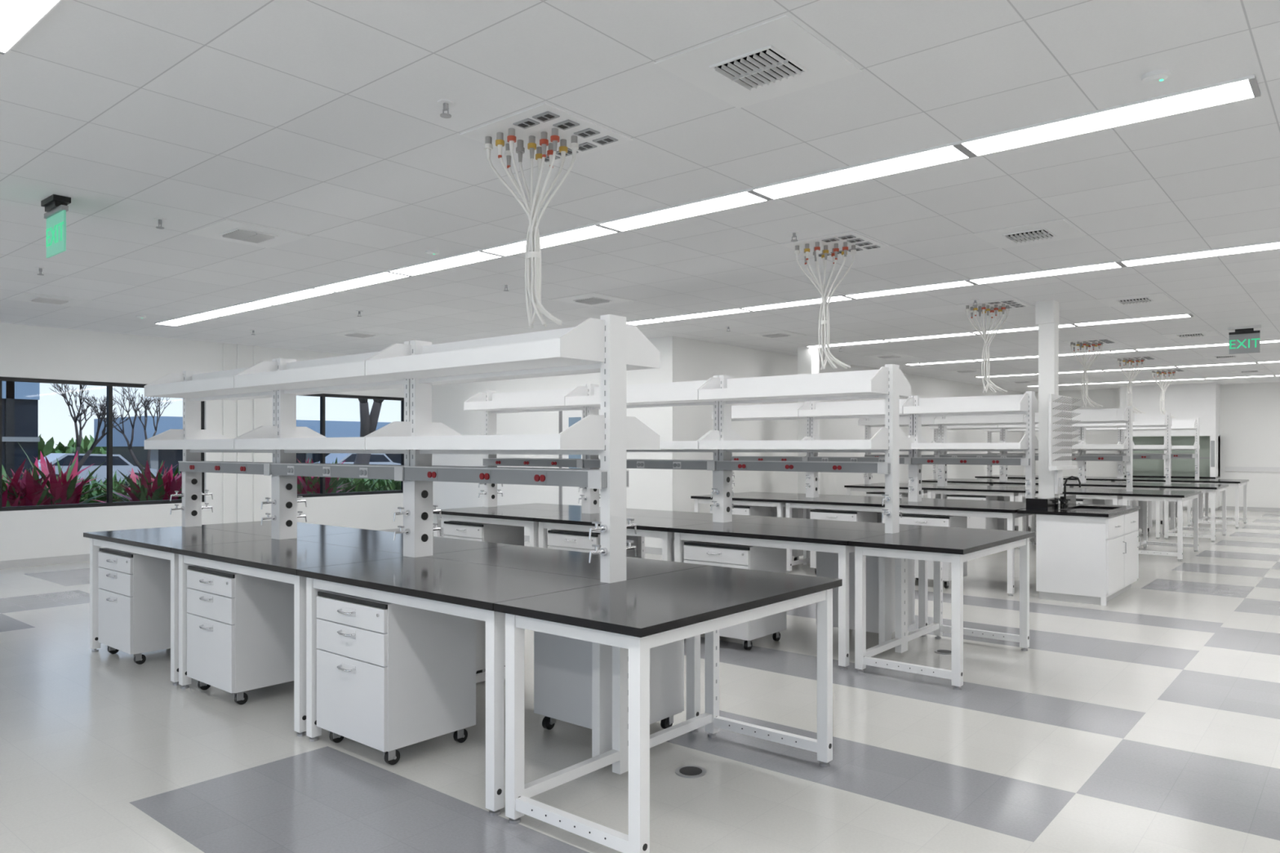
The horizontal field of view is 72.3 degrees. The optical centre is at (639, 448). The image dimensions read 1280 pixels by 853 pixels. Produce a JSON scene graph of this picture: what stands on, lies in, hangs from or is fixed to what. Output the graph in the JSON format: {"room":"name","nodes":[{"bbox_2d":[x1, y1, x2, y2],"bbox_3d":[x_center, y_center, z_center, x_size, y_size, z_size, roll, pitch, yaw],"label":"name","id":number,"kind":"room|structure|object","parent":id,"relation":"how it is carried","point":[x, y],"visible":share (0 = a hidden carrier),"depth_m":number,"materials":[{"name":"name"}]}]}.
{"room":"laboratory","nodes":[
{"label":"laboratory","id":0,"kind":"room"},
{"bbox_2d":[0,322,404,560],"bbox_3d":[-8.566,-0.040,11.104,0.200,3.180,14.000,0,0,40],"label":"wall","id":1,"kind":"structure","parent":0,"point":[26,351],"depth_m":12.63,"materials":[{"name":"paint"}]},
{"bbox_2d":[0,376,204,511],"bbox_3d":[-8.752,-0.062,10.868,0.080,1.745,6.500,0,0,40],"label":"window","id":2,"kind":"structure","parent":1,"relation":"in","point":[109,385],"depth_m":12.33,"materials":[{"name":"black metal"}]},
{"bbox_2d":[222,342,256,523],"bbox_3d":[-6.254,-0.090,13.681,0.030,3.080,0.520,0,0,40],"label":"conduit","id":3,"kind":"object","parent":1,"relation":"attached to","point":[224,344],"visible":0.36,"depth_m":13.65,"materials":[{"name":"metal"}]},
{"bbox_2d":[0,526,662,568],"bbox_3d":[-0.953,1.500,15.486,5.832,0.100,30.500,0,0,40],"label":"baseboard","id":4,"kind":"structure","parent":1,"relation":"attached to","point":[80,557],"depth_m":11.80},
{"bbox_2d":[297,393,404,497],"bbox_3d":[-5.130,-0.062,15.185,0.080,1.745,2.470,0,0,40],"label":"window","id":5,"kind":"structure","parent":1,"relation":"in","point":[322,396],"depth_m":15.04,"materials":[{"name":"black metal"}]},
{"bbox_2d":[431,336,677,547],"bbox_3d":[-1.723,-0.040,14.578,5.820,3.180,0.120,0,0,40],"label":"wall","id":6,"kind":"structure","parent":0,"point":[654,489],"depth_m":14.44,"materials":[{"name":"paint"}]},
{"bbox_2d":[559,408,599,506],"bbox_3d":[-0.898,0.420,13.748,1.070,2.260,0.089,0,0,40],"label":"door","id":7,"kind":"structure","parent":6,"relation":"in","point":[569,495],"depth_m":13.96,"materials":[{"name":"metal"}]},
{"bbox_2d":[0,0,1279,392],"bbox_3d":[4.282,-1.680,11.093,20.100,0.100,30.900,0,0,40],"label":"ceiling","id":8,"kind":"structure","parent":0,"point":[321,120],"depth_m":5.12,"materials":[{"name":"tile"}]},
{"bbox_2d":[0,0,62,54],"bbox_3d":[0.800,-1.621,0.566,9.093,0.018,0.260,0,0,40],"label":"recessed light","id":9,"kind":"object","parent":8,"relation":"in","point":[18,18],"visible":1,"depth_m":3.28,"materials":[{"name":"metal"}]},
{"bbox_2d":[6,292,93,306],"bbox_3d":[-6.453,-1.618,9.579,0.636,0.024,0.636,0,0,40],"label":"ceiling vent","id":10,"kind":"object","parent":8,"relation":"in","point":[28,297],"visible":1,"depth_m":9.52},
{"bbox_2d":[40,194,71,257],"bbox_3d":[-3.815,-1.450,5.721,0.345,0.360,0.100,0,0,40],"label":"exit sign","id":11,"kind":"object","parent":8,"relation":"hanging from","point":[56,206],"visible":1,"depth_m":5.68,"materials":[{"name":"plastic"}]},
{"bbox_2d":[187,218,309,248],"bbox_3d":[-2.975,-1.618,6.661,0.636,0.024,0.636,0,0,40],"label":"ceiling vent","id":12,"kind":"object","parent":8,"relation":"in","point":[229,230],"visible":1,"depth_m":6.61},
{"bbox_2d":[154,239,526,326],"bbox_3d":[-3.502,-1.621,9.125,7.078,0.018,0.301,0,0,40],"label":"recessed light","id":13,"kind":"object","parent":8,"relation":"in","point":[517,246],"depth_m":8.39,"materials":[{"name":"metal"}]},
{"bbox_2d":[328,330,392,338],"bbox_3d":[-3.996,-1.618,12.506,0.636,0.024,0.636,0,0,40],"label":"ceiling vent","id":14,"kind":"object","parent":8,"relation":"in","point":[356,334],"visible":1,"depth_m":12.43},
{"bbox_2d":[436,98,454,118],"bbox_3d":[-0.914,-1.598,4.122,0.080,0.065,0.080,0,0,40],"label":"sprinkler","id":15,"kind":"object","parent":8,"relation":"hanging from","point":[444,103],"depth_m":4.11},
{"bbox_2d":[459,102,632,328],"bbox_3d":[-0.485,-1.132,4.571,0.636,0.997,0.636,0,0,40],"label":"ceiling service panel","id":16,"kind":"object","parent":8,"relation":"hanging from","point":[544,133],"depth_m":4.55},
{"bbox_2d":[552,293,633,306],"bbox_3d":[-0.519,-1.618,9.589,0.636,0.024,0.636,0,0,40],"label":"ceiling vent","id":17,"kind":"object","parent":8,"relation":"in","point":[591,300],"visible":1,"depth_m":9.52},
{"bbox_2d":[654,14,862,108],"bbox_3d":[0.508,-1.618,3.738,0.636,0.024,0.636,0,0,40],"label":"ceiling vent","id":18,"kind":"object","parent":8,"relation":"in","point":[776,57],"visible":1,"depth_m":3.70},
{"bbox_2d":[746,330,806,338],"bbox_3d":[1.938,-1.618,12.517,0.636,0.024,0.636,0,0,40],"label":"ceiling vent","id":19,"kind":"object","parent":8,"relation":"in","point":[780,334],"visible":1,"depth_m":12.44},
{"bbox_2d":[779,231,889,370],"bbox_3d":[1.562,-1.132,7.011,0.636,0.997,0.636,0,0,40],"label":"ceiling service panel","id":20,"kind":"object","parent":8,"relation":"hanging from","point":[843,244],"depth_m":7.00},
{"bbox_2d":[864,353,912,359],"bbox_3d":[4.395,-1.618,15.444,0.636,0.024,0.636,0,0,40],"label":"ceiling vent","id":21,"kind":"object","parent":8,"relation":"in","point":[896,355],"visible":1,"depth_m":15.40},
{"bbox_2d":[539,74,1260,248],"bbox_3d":[0.925,-1.621,5.411,4.748,0.018,0.303,0,0,40],"label":"recessed light","id":22,"kind":"object","parent":8,"relation":"in","point":[1171,104],"depth_m":4.78,"materials":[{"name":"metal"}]},
{"bbox_2d":[826,330,982,346],"bbox_3d":[3.811,-1.621,12.904,2.489,0.018,0.371,0,0,40],"label":"recessed light","id":23,"kind":"object","parent":8,"relation":"in","point":[968,333],"depth_m":12.90,"materials":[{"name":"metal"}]},
{"bbox_2d":[905,358,982,365],"bbox_3d":[5.670,-1.621,16.312,1.496,0.018,0.423,0,0,40],"label":"recessed light","id":24,"kind":"object","parent":8,"relation":"in","point":[968,360],"depth_m":16.29,"materials":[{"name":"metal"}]},
{"bbox_2d":[626,240,1279,324],"bbox_3d":[2.729,-1.621,8.926,16.887,0.018,0.260,0,0,40],"label":"recessed light","id":25,"kind":"object","parent":8,"relation":"in","point":[1274,244],"visible":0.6,"depth_m":8.35,"materials":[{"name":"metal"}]},
{"bbox_2d":[955,298,1031,393],"bbox_3d":[4.021,-1.132,9.941,0.636,0.997,0.636,0,0,40],"label":"ceiling service panel","id":26,"kind":"object","parent":8,"relation":"hanging from","point":[1002,305],"depth_m":9.94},
{"bbox_2d":[986,325,1038,333],"bbox_3d":[5.037,-1.621,11.874,0.767,0.018,0.370,0,0,40],"label":"recessed light","id":27,"kind":"object","parent":8,"relation":"in","point":[1036,327],"depth_m":11.85,"materials":[{"name":"plastic"}]},
{"bbox_2d":[990,355,1038,359],"bbox_3d":[6.625,-1.621,15.501,0.859,0.018,0.406,0,0,40],"label":"recessed light","id":28,"kind":"object","parent":8,"relation":"in","point":[1031,356],"depth_m":15.56,"materials":[{"name":"plastic"}]},
{"bbox_2d":[973,219,1085,248],"bbox_3d":[2.965,-1.618,6.665,0.636,0.024,0.636,0,0,40],"label":"ceiling vent","id":29,"kind":"object","parent":8,"relation":"in","point":[1060,229],"visible":1,"depth_m":6.62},
{"bbox_2d":[1063,337,1119,407],"bbox_3d":[6.888,-1.132,13.358,0.636,0.997,0.636,0,0,40],"label":"ceiling service panel","id":30,"kind":"object","parent":8,"relation":"hanging from","point":[1086,344],"depth_m":13.36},
{"bbox_2d":[1058,312,1193,327],"bbox_3d":[6.060,-1.621,11.017,1.517,0.018,0.372,0,0,40],"label":"recessed light","id":31,"kind":"object","parent":8,"relation":"in","point":[1102,322],"depth_m":11.01,"materials":[{"name":"plastic"}]},
{"bbox_2d":[1096,293,1173,306],"bbox_3d":[5.422,-1.618,9.593,0.636,0.024,0.636,0,0,40],"label":"ceiling vent","id":32,"kind":"object","parent":8,"relation":"in","point":[1157,297],"visible":1,"depth_m":9.55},
{"bbox_2d":[1112,355,1159,413],"bbox_3d":[8.932,-1.132,15.794,0.636,0.997,0.636,0,0,40],"label":"ceiling service panel","id":33,"kind":"object","parent":8,"relation":"hanging from","point":[1130,360],"depth_m":15.80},
{"bbox_2d":[1058,342,1229,355],"bbox_3d":[8.116,-1.621,14.250,2.471,0.018,0.408,0,0,40],"label":"recessed light","id":34,"kind":"object","parent":8,"relation":"in","point":[1112,351],"depth_m":14.16,"materials":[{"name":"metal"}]},
{"bbox_2d":[1142,69,1170,84],"bbox_3d":[2.250,-1.615,3.817,0.109,0.030,0.109,0,0,40],"label":"sensor","id":35,"kind":"object","parent":8,"relation":"attached to","point":[1158,76],"visible":1,"depth_m":3.79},
{"bbox_2d":[1147,368,1186,417],"bbox_3d":[10.982,-1.132,18.238,0.636,0.997,0.636,0,0,40],"label":"ceiling service panel","id":36,"kind":"object","parent":8,"relation":"hanging from","point":[1159,372],"depth_m":18.24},
{"bbox_2d":[1088,360,1279,372],"bbox_3d":[10.544,-1.621,17.174,3.262,0.018,0.443,0,0,40],"label":"recessed light","id":37,"kind":"object","parent":8,"relation":"in","point":[1200,365],"depth_m":17.10,"materials":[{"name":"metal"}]},
{"bbox_2d":[1162,330,1220,338],"bbox_3d":[7.879,-1.618,12.521,0.636,0.024,0.636,0,0,40],"label":"ceiling vent","id":38,"kind":"object","parent":8,"relation":"in","point":[1210,333],"visible":1,"depth_m":12.46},
{"bbox_2d":[1133,374,1279,382],"bbox_3d":[12.943,-1.621,20.117,2.841,0.018,0.482,0,0,40],"label":"recessed light","id":39,"kind":"object","parent":8,"relation":"in","point":[1167,380],"depth_m":20.07,"materials":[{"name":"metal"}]},
{"bbox_2d":[1201,353,1248,359],"bbox_3d":[10.335,-1.618,15.449,0.636,0.024,0.636,0,0,40],"label":"ceiling vent","id":40,"kind":"object","parent":8,"relation":"in","point":[1242,355],"visible":1,"depth_m":15.40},
{"bbox_2d":[1227,324,1261,354],"bbox_3d":[8.044,-1.450,11.656,0.360,0.360,0.100,0,0,40],"label":"exit sign","id":41,"kind":"object","parent":8,"relation":"hanging from","point":[1245,340],"visible":1,"depth_m":11.64,"materials":[{"name":"plastic"}]},
{"bbox_2d":[0,510,1279,852],"bbox_3d":[4.320,1.550,11.061,19.600,0.001,30.500,0,0,40],"label":"floor","id":42,"kind":"structure","parent":0,"point":[1147,720],"depth_m":4.55,"materials":[{"name":"tile"}]},
{"bbox_2d":[97,547,192,664],"bbox_3d":[-3.678,1.150,6.600,0.620,0.800,0.598,0,0,40],"label":"drawer pedestal","id":43,"kind":"object","parent":42,"relation":"on","point":[134,592],"visible":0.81,"depth_m":6.33,"materials":[{"name":"metal"}]},
{"bbox_2d":[186,564,293,704],"bbox_3d":[-2.499,1.150,5.610,0.620,0.800,0.598,0,0,40],"label":"drawer pedestal","id":44,"kind":"object","parent":42,"relation":"on","point":[240,627],"visible":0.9,"depth_m":5.36,"materials":[{"name":"metal"}]},
{"bbox_2d":[316,590,475,764],"bbox_3d":[-1.296,1.150,4.601,0.620,0.800,0.598,0,0,40],"label":"drawer pedestal","id":45,"kind":"object","parent":42,"relation":"on","point":[391,677],"visible":0.99,"depth_m":4.38,"materials":[{"name":"metal"}]},
{"bbox_2d":[83,520,842,852],"bbox_3d":[-1.631,1.095,5.493,5.556,0.910,1.540,0,0,40],"label":"lab bench","id":46,"kind":"object","parent":42,"relation":"on","point":[513,588],"visible":0.81,"depth_m":4.25,"materials":[{"name":"metal"}]},
{"bbox_2d":[144,314,659,582],"bbox_3d":[-1.914,0.000,5.731,4.724,1.280,0.720,0,0,40],"label":"shelf rack","id":47,"kind":"object","parent":46,"relation":"on","point":[610,347],"visible":1,"depth_m":4.99,"materials":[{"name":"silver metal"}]},
{"bbox_2d":[475,619,485,674],"bbox_3d":[-1.367,1.150,5.885,0.620,0.800,0.598,0,0,40],"label":"drawer pedestal","id":48,"kind":"object","parent":42,"relation":"on","point":[480,624],"visible":0.04,"depth_m":5.78,"materials":[{"name":"metal"}]},
{"bbox_2d":[443,520,524,546],"bbox_3d":[-1.628,1.150,9.043,0.620,0.800,0.598,0,0,40],"label":"drawer pedestal","id":49,"kind":"object","parent":42,"relation":"on","point":[485,532],"visible":0.2,"depth_m":8.85,"materials":[{"name":"metal"}]},
{"bbox_2d":[547,529,637,557],"bbox_3d":[-0.448,1.150,8.053,0.620,0.800,0.598,0,0,40],"label":"drawer pedestal","id":50,"kind":"object","parent":42,"relation":"on","point":[562,540],"visible":0.24,"depth_m":7.88,"materials":[{"name":"metal"}]},
{"bbox_2d":[533,631,684,729],"bbox_3d":[-0.157,1.150,4.869,0.620,0.800,0.598,0,0,40],"label":"drawer pedestal","id":51,"kind":"object","parent":42,"relation":"on","point":[562,665],"visible":0.24,"depth_m":4.71,"materials":[{"name":"metal"}]},
{"bbox_2d":[675,765,706,777],"bbox_3d":[0.243,1.546,4.195,0.150,0.008,0.150,0,0,40],"label":"floor outlet cover","id":52,"kind":"object","parent":42,"relation":"on","point":[686,771],"visible":1,"depth_m":4.18,"materials":[{"name":"metal"}]},
{"bbox_2d":[432,502,1035,689],"bbox_3d":[0.420,1.095,7.937,5.556,0.910,1.540,0,0,40],"label":"lab bench","id":53,"kind":"object","parent":42,"relation":"on","point":[923,544],"visible":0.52,"depth_m":6.68,"materials":[{"name":"metal"}]},
{"bbox_2d":[463,364,911,533],"bbox_3d":[0.137,0.000,8.175,4.724,1.280,0.720,0,0,40],"label":"shelf rack","id":54,"kind":"object","parent":53,"relation":"on","point":[889,383],"visible":0.86,"depth_m":7.47,"materials":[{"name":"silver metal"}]},
{"bbox_2d":[684,541,786,649],"bbox_3d":[0.754,1.150,7.044,0.620,0.800,0.598,0,0,40],"label":"drawer pedestal","id":55,"kind":"object","parent":42,"relation":"on","point":[718,554],"visible":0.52,"depth_m":6.82,"materials":[{"name":"metal"}]},
{"bbox_2d":[710,504,772,516],"bbox_3d":[1.340,1.150,11.709,0.620,0.800,0.598,0,0,40],"label":"drawer pedestal","id":56,"kind":"object","parent":42,"relation":"on","point":[765,511],"visible":0.11,"depth_m":11.45,"materials":[{"name":"metal"}]},
{"bbox_2d":[772,506,812,560],"bbox_3d":[2.096,1.150,12.299,0.620,0.800,0.598,0,0,40],"label":"drawer pedestal","id":57,"kind":"object","parent":42,"relation":"on","point":[797,513],"visible":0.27,"depth_m":11.93,"materials":[{"name":"metal"}]},
{"bbox_2d":[809,509,877,574],"bbox_3d":[2.489,1.150,10.745,0.620,0.800,0.598,0,0,40],"label":"drawer pedestal","id":58,"kind":"object","parent":42,"relation":"on","point":[823,514],"visible":0.25,"depth_m":10.59,"materials":[{"name":"metal"}]},
{"bbox_2d":[690,491,1032,595],"bbox_3d":[2.798,1.095,11.098,4.216,0.910,1.540,0,0,40],"label":"lab bench","id":59,"kind":"object","parent":42,"relation":"on","point":[949,507],"visible":0.34,"depth_m":10.56,"materials":[{"name":"metal"}]},
{"bbox_2d":[711,391,1038,502],"bbox_3d":[2.802,0.000,11.095,4.134,1.280,0.720,0,0,40],"label":"shelf rack","id":60,"kind":"object","parent":59,"relation":"on","point":[914,407],"visible":0.8,"depth_m":10.56,"materials":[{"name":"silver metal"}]},
{"bbox_2d":[816,551,915,640],"bbox_3d":[1.893,1.150,7.312,0.620,0.800,0.598,0,0,40],"label":"drawer pedestal","id":61,"kind":"object","parent":42,"relation":"on","point":[827,563],"visible":0.19,"depth_m":7.08,"materials":[{"name":"metal"}]},
{"bbox_2d":[866,491,908,497],"bbox_3d":[4.296,1.150,15.077,0.620,0.800,0.598,0,0,40],"label":"drawer pedestal","id":62,"kind":"object","parent":42,"relation":"on","point":[873,493],"visible":0.02,"depth_m":14.94,"materials":[{"name":"metal"}]},
{"bbox_2d":[899,513,967,588],"bbox_3d":[3.332,1.150,10.038,0.620,0.800,0.598,0,0,40],"label":"drawer pedestal","id":63,"kind":"object","parent":42,"relation":"on","point":[907,518],"visible":0.29,"depth_m":9.79,"materials":[{"name":"metal"}]},
{"bbox_2d":[946,494,997,529],"bbox_3d":[5.369,1.150,14.177,0.620,0.800,0.598,0,0,40],"label":"drawer pedestal","id":64,"kind":"object","parent":42,"relation":"on","point":[979,522],"visible":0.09,"depth_m":13.93,"materials":[{"name":"metal"}]},
{"bbox_2d":[997,496,1009,530],"bbox_3d":[5.971,1.150,14.895,0.620,0.800,0.598,0,0,40],"label":"drawer pedestal","id":65,"kind":"object","parent":42,"relation":"on","point":[1002,522],"visible":0.03,"depth_m":14.51,"materials":[{"name":"metal"}]},
{"bbox_2d":[844,482,1201,560],"bbox_3d":[6.015,1.095,14.247,5.096,0.910,1.540,0,0,40],"label":"lab bench","id":66,"kind":"object","parent":42,"relation":"on","point":[1179,496],"visible":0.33,"depth_m":13.41,"materials":[{"name":"metal"}]},
{"bbox_2d":[857,405,1134,491],"bbox_3d":[5.731,0.000,14.485,4.264,1.280,0.720,0,0,40],"label":"shelf rack","id":67,"kind":"object","parent":66,"relation":"on","point":[1126,415],"visible":0.46,"depth_m":14.04,"materials":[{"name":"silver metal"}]},
{"bbox_2d":[1014,495,1031,530],"bbox_3d":[7.439,1.150,16.644,0.620,0.800,0.598,0,0,40],"label":"drawer pedestal","id":68,"kind":"object","parent":42,"relation":"on","point":[1016,498],"visible":0.06,"depth_m":16.55,"materials":[{"name":"metal"}]},
{"bbox_2d":[921,478,1228,542],"bbox_3d":[8.085,1.095,16.713,5.096,0.910,1.540,0,0,40],"label":"lab bench","id":69,"kind":"object","parent":42,"relation":"on","point":[1212,489],"visible":0.43,"depth_m":15.54,"materials":[{"name":"metal"}]},
{"bbox_2d":[928,413,1171,484],"bbox_3d":[7.801,0.000,16.951,4.264,1.280,0.720,0,0,40],"label":"shelf rack","id":70,"kind":"object","parent":69,"relation":"on","point":[1144,420],"visible":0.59,"depth_m":16.21,"materials":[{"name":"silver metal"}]},
{"bbox_2d":[1058,497,1092,504],"bbox_3d":[6.441,1.150,13.277,0.620,0.800,0.598,0,0,40],"label":"drawer pedestal","id":71,"kind":"object","parent":42,"relation":"on","point":[1086,501],"visible":0.02,"depth_m":13.04,"materials":[{"name":"metal"}]},
{"bbox_2d":[1017,494,1140,605],"bbox_3d":[4.767,1.040,9.446,0.880,1.020,1.540,0,0,40],"label":"base cabinet","id":72,"kind":"object","parent":42,"relation":"on","point":[1086,553],"visible":0.98,"depth_m":8.90,"materials":[{"name":"metal"}]},
{"bbox_2d":[1059,475,1080,507],"bbox_3d":[4.686,0.467,9.513,0.190,0.345,0.214,0,0,40],"label":"gooseneck faucet","id":73,"kind":"object","parent":72,"relation":"on","point":[1064,501],"visible":1,"depth_m":9.54,"materials":[{"name":"metal"}]},
{"bbox_2d":[1092,498,1112,505],"bbox_3d":[7.121,1.150,13.931,0.620,0.800,0.598,0,0,40],"label":"drawer pedestal","id":74,"kind":"object","parent":42,"relation":"on","point":[1107,502],"visible":0.04,"depth_m":13.59,"materials":[{"name":"metal"}]},
{"bbox_2d":[974,475,1248,528],"bbox_3d":[10.206,1.095,19.241,5.096,0.910,1.540,0,0,40],"label":"lab bench","id":75,"kind":"object","parent":42,"relation":"on","point":[1231,482],"visible":0.41,"depth_m":18.15,"materials":[{"name":"metal"}]},
{"bbox_2d":[983,417,1199,479],"bbox_3d":[9.922,0.000,19.479,4.264,1.280,0.720,0,0,40],"label":"shelf rack","id":76,"kind":"object","parent":75,"relation":"on","point":[1176,424],"visible":0.41,"depth_m":18.39,"materials":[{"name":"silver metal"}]},
{"bbox_2d":[1138,500,1151,533],"bbox_3d":[9.190,1.150,16.398,0.620,0.800,0.598,0,0,40],"label":"drawer pedestal","id":77,"kind":"object","parent":42,"relation":"on","point":[1140,502],"visible":0.11,"depth_m":16.09,"materials":[{"name":"metal"}]},
{"bbox_2d":[1151,501,1168,524],"bbox_3d":[10.632,1.150,18.272,0.620,0.800,0.598,0,0,40],"label":"drawer pedestal","id":78,"kind":"object","parent":42,"relation":"on","point":[1153,503],"visible":0.09,"depth_m":17.98,"materials":[{"name":"metal"}]},
{"bbox_2d":[1120,382,1220,511],"bbox_3d":[13.647,-0.040,22.596,2.120,3.180,0.837,0,0,40],"label":"fume hood","id":79,"kind":"object","parent":42,"relation":"on","point":[1185,401],"visible":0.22,"depth_m":22.23,"materials":[{"name":"metal"}]},
{"bbox_2d":[797,346,819,493],"bbox_3d":[2.708,-0.040,14.078,0.250,3.180,0.250,0,0,40],"label":"structural column","id":80,"kind":"structure","parent":0,"point":[808,358],"depth_m":14.01,"materials":[{"name":"paint"}]},
{"bbox_2d":[677,337,1023,513],"bbox_3d":[5.764,-0.040,19.066,0.120,3.180,16.380,0,0,40],"label":"wall","id":81,"kind":"structure","parent":0,"point":[697,360],"depth_m":14.79,"materials":[{"name":"paint"}]},
{"bbox_2d":[1035,299,1059,498],"bbox_3d":[4.523,-0.040,9.723,0.190,3.180,0.220,0,0,40],"label":"structural column","id":82,"kind":"structure","parent":0,"point":[1046,312],"depth_m":9.66,"materials":[{"name":"paint"}]},
{"bbox_2d":[1054,470,1062,493],"bbox_3d":[4.622,0.365,9.646,0.050,0.260,0.200,0,0,40],"label":"paper towel dispenser","id":83,"kind":"object","parent":82,"relation":"attached to","point":[1058,473],"visible":0.89,"depth_m":9.59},
{"bbox_2d":[1048,394,1080,470],"bbox_3d":[4.720,-0.180,9.707,0.131,0.820,0.840,0,0,40],"label":"drying rack","id":84,"kind":"object","parent":82,"relation":"attached to","point":[1060,436],"visible":1,"depth_m":9.63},
{"bbox_2d":[1023,382,1279,507],"bbox_3d":[16.370,-0.040,20.987,13.900,3.180,0.200,0,0,40],"label":"wall","id":85,"kind":"structure","parent":0,"point":[1250,413],"depth_m":21.95,"materials":[{"name":"paint"}]},
{"bbox_2d":[1218,506,1279,511],"bbox_3d":[16.353,1.500,20.864,13.768,0.100,0.012,0,0,40],"label":"baseboard","id":86,"kind":"structure","parent":85,"relation":"attached to","point":[1228,508],"depth_m":21.75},
{"bbox_2d":[1225,466,1279,471],"bbox_3d":[18.212,0.510,19.292,8.900,0.120,0.030,0,0,40],"label":"trim","id":87,"kind":"structure","parent":85,"relation":"attached to","point":[1227,468],"depth_m":21.77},
{"label":"outside","id":88,"kind":"structure","parent":0,"visible":0},
{"bbox_3d":[-30.116,1.620,44.851,76.200,0.100,130.000,0,0,40],"label":"ground","id":89,"kind":"structure","parent":88,"visible":0},
{"bbox_2d":[2,381,39,481],"bbox_3d":[-21.767,-0.740,14.414,8.120,4.620,18.100,0,0,40],"label":"office building","id":90,"kind":"structure","parent":89,"relation":"on","point":[20,399],"depth_m":18.53,"materials":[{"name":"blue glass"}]},
{"bbox_2d":[38,434,70,460],"bbox_3d":[-36.951,0.325,49.850,8.568,2.471,8.377,0,0,40],"label":"hedge","id":91,"kind":"object","parent":89,"relation":"on","point":[46,449],"visible":0.1,"depth_m":49.46,"materials":[{"name":"green plant"}]},
{"bbox_2d":[53,435,106,453],"bbox_3d":[-32.538,0.327,54.366,8.385,2.467,8.761,0,0,40],"label":"hedge","id":92,"kind":"object","parent":89,"relation":"on","point":[86,444],"visible":0.12,"depth_m":52.07,"materials":[{"name":"green plant"}]},
{"bbox_2d":[48,383,128,471],"bbox_3d":[-13.840,-0.200,22.061,2.337,3.569,1.190,0,0,34],"label":"bare tree","id":93,"kind":"object","parent":89,"relation":"on","point":[78,437],"visible":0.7,"depth_m":22.06,"materials":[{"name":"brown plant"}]},
{"bbox_2d":[38,453,156,486],"bbox_3d":[-21.260,0.869,33.765,1.740,1.399,4.300,0,0,40],"label":"parked car","id":94,"kind":"object","parent":89,"relation":"on","point":[120,464],"visible":0.25,"depth_m":33.25,"materials":[{"name":"paint"}]},
{"bbox_2d":[93,386,172,473],"bbox_3d":[-13.564,-0.085,23.105,1.960,3.336,1.529,0,0,-11],"label":"bare tree","id":95,"kind":"object","parent":89,"relation":"on","point":[145,406],"visible":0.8,"depth_m":23.18,"materials":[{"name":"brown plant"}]},
{"bbox_2d":[93,415,400,476],"bbox_3d":[-8.835,0.085,56.367,6.000,2.970,45.000,0,0,40],"label":"office building","id":96,"kind":"structure","parent":89,"relation":"on","point":[332,428],"depth_m":38.88,"materials":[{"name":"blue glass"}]},
{"bbox_2d":[315,453,400,479],"bbox_3d":[-13.675,0.869,42.804,1.740,1.399,4.300,0,0,40],"label":"parked car","id":97,"kind":"object","parent":89,"relation":"on","point":[349,458],"visible":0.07,"depth_m":42.05,"materials":[{"name":"paint"}]},
{"bbox_2d":[351,398,383,484],"bbox_3d":[-6.601,-0.880,22.252,2.264,5.049,1.428,0,0,-20],"label":"bare tree","id":98,"kind":"object","parent":89,"relation":"on","point":[368,422],"visible":0.07,"depth_m":22.47,"materials":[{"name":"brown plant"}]},
{"bbox_3d":[-8.691,1.460,15.778,4.400,0.220,19.000,0,0,40],"label":"planting bed","id":99,"kind":"object","parent":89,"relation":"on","visible":0},
{"bbox_2d":[2,458,60,506],"bbox_3d":[-9.369,0.739,13.056,1.732,1.191,1.908,0,0,20],"label":"ti plant","id":100,"kind":"object","parent":99,"relation":"on","point":[31,498],"visible":0.46,"depth_m":12.98,"materials":[{"name":"red plant"}]},
{"bbox_2d":[2,442,124,505],"bbox_3d":[-9.220,0.610,13.517,1.964,1.450,2.191,0,0,27],"label":"ti plant","id":101,"kind":"object","parent":99,"relation":"on","point":[70,491],"visible":0.49,"depth_m":13.41,"materials":[{"name":"red plant"}]},
{"bbox_2d":[21,470,128,503],"bbox_3d":[-9.988,0.844,15.678,2.072,0.992,2.126,0,0,40],"label":"shrub","id":102,"kind":"object","parent":99,"relation":"on","point":[95,493],"visible":0.18,"depth_m":15.43,"materials":[{"name":"green plant"}]},
{"bbox_2d":[88,474,140,502],"bbox_3d":[-9.286,0.895,16.379,2.097,0.890,1.998,0,0,40],"label":"shrub","id":103,"kind":"object","parent":99,"relation":"on","point":[115,478],"visible":0.04,"depth_m":15.79,"materials":[{"name":"green plant"}]},
{"bbox_2d":[84,460,182,502],"bbox_3d":[-8.237,0.760,14.508,2.035,1.150,1.944,0,0,40],"label":"ti plant","id":104,"kind":"object","parent":99,"relation":"on","point":[159,490],"visible":0.5,"depth_m":14.40,"materials":[{"name":"red plant"}]},
{"bbox_2d":[297,475,319,494],"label":"ti plant","id":105,"kind":"object","parent":99,"relation":"on","point":[311,485],"depth_m":16.68,"materials":[{"name":"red plant"}]},
{"bbox_2d":[324,476,350,493],"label":"ti plant","id":106,"kind":"object","parent":99,"relation":"on","point":[331,483],"depth_m":16.75,"materials":[{"name":"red plant"}]},
{"bbox_2d":[336,463,387,493],"bbox_3d":[-6.635,0.833,19.242,2.368,1.014,2.176,0,0,40],"label":"shrub","id":107,"kind":"object","parent":99,"relation":"on","point":[361,483],"visible":0.18,"depth_m":19.00,"materials":[{"name":"green plant"}]},
{"bbox_2d":[348,478,400,491],"bbox_3d":[-5.768,0.929,19.926,2.069,0.822,2.041,0,0,40],"label":"shrub","id":108,"kind":"object","parent":99,"relation":"on","point":[393,485],"visible":0.2,"depth_m":19.62,"materials":[{"name":"green plant"}]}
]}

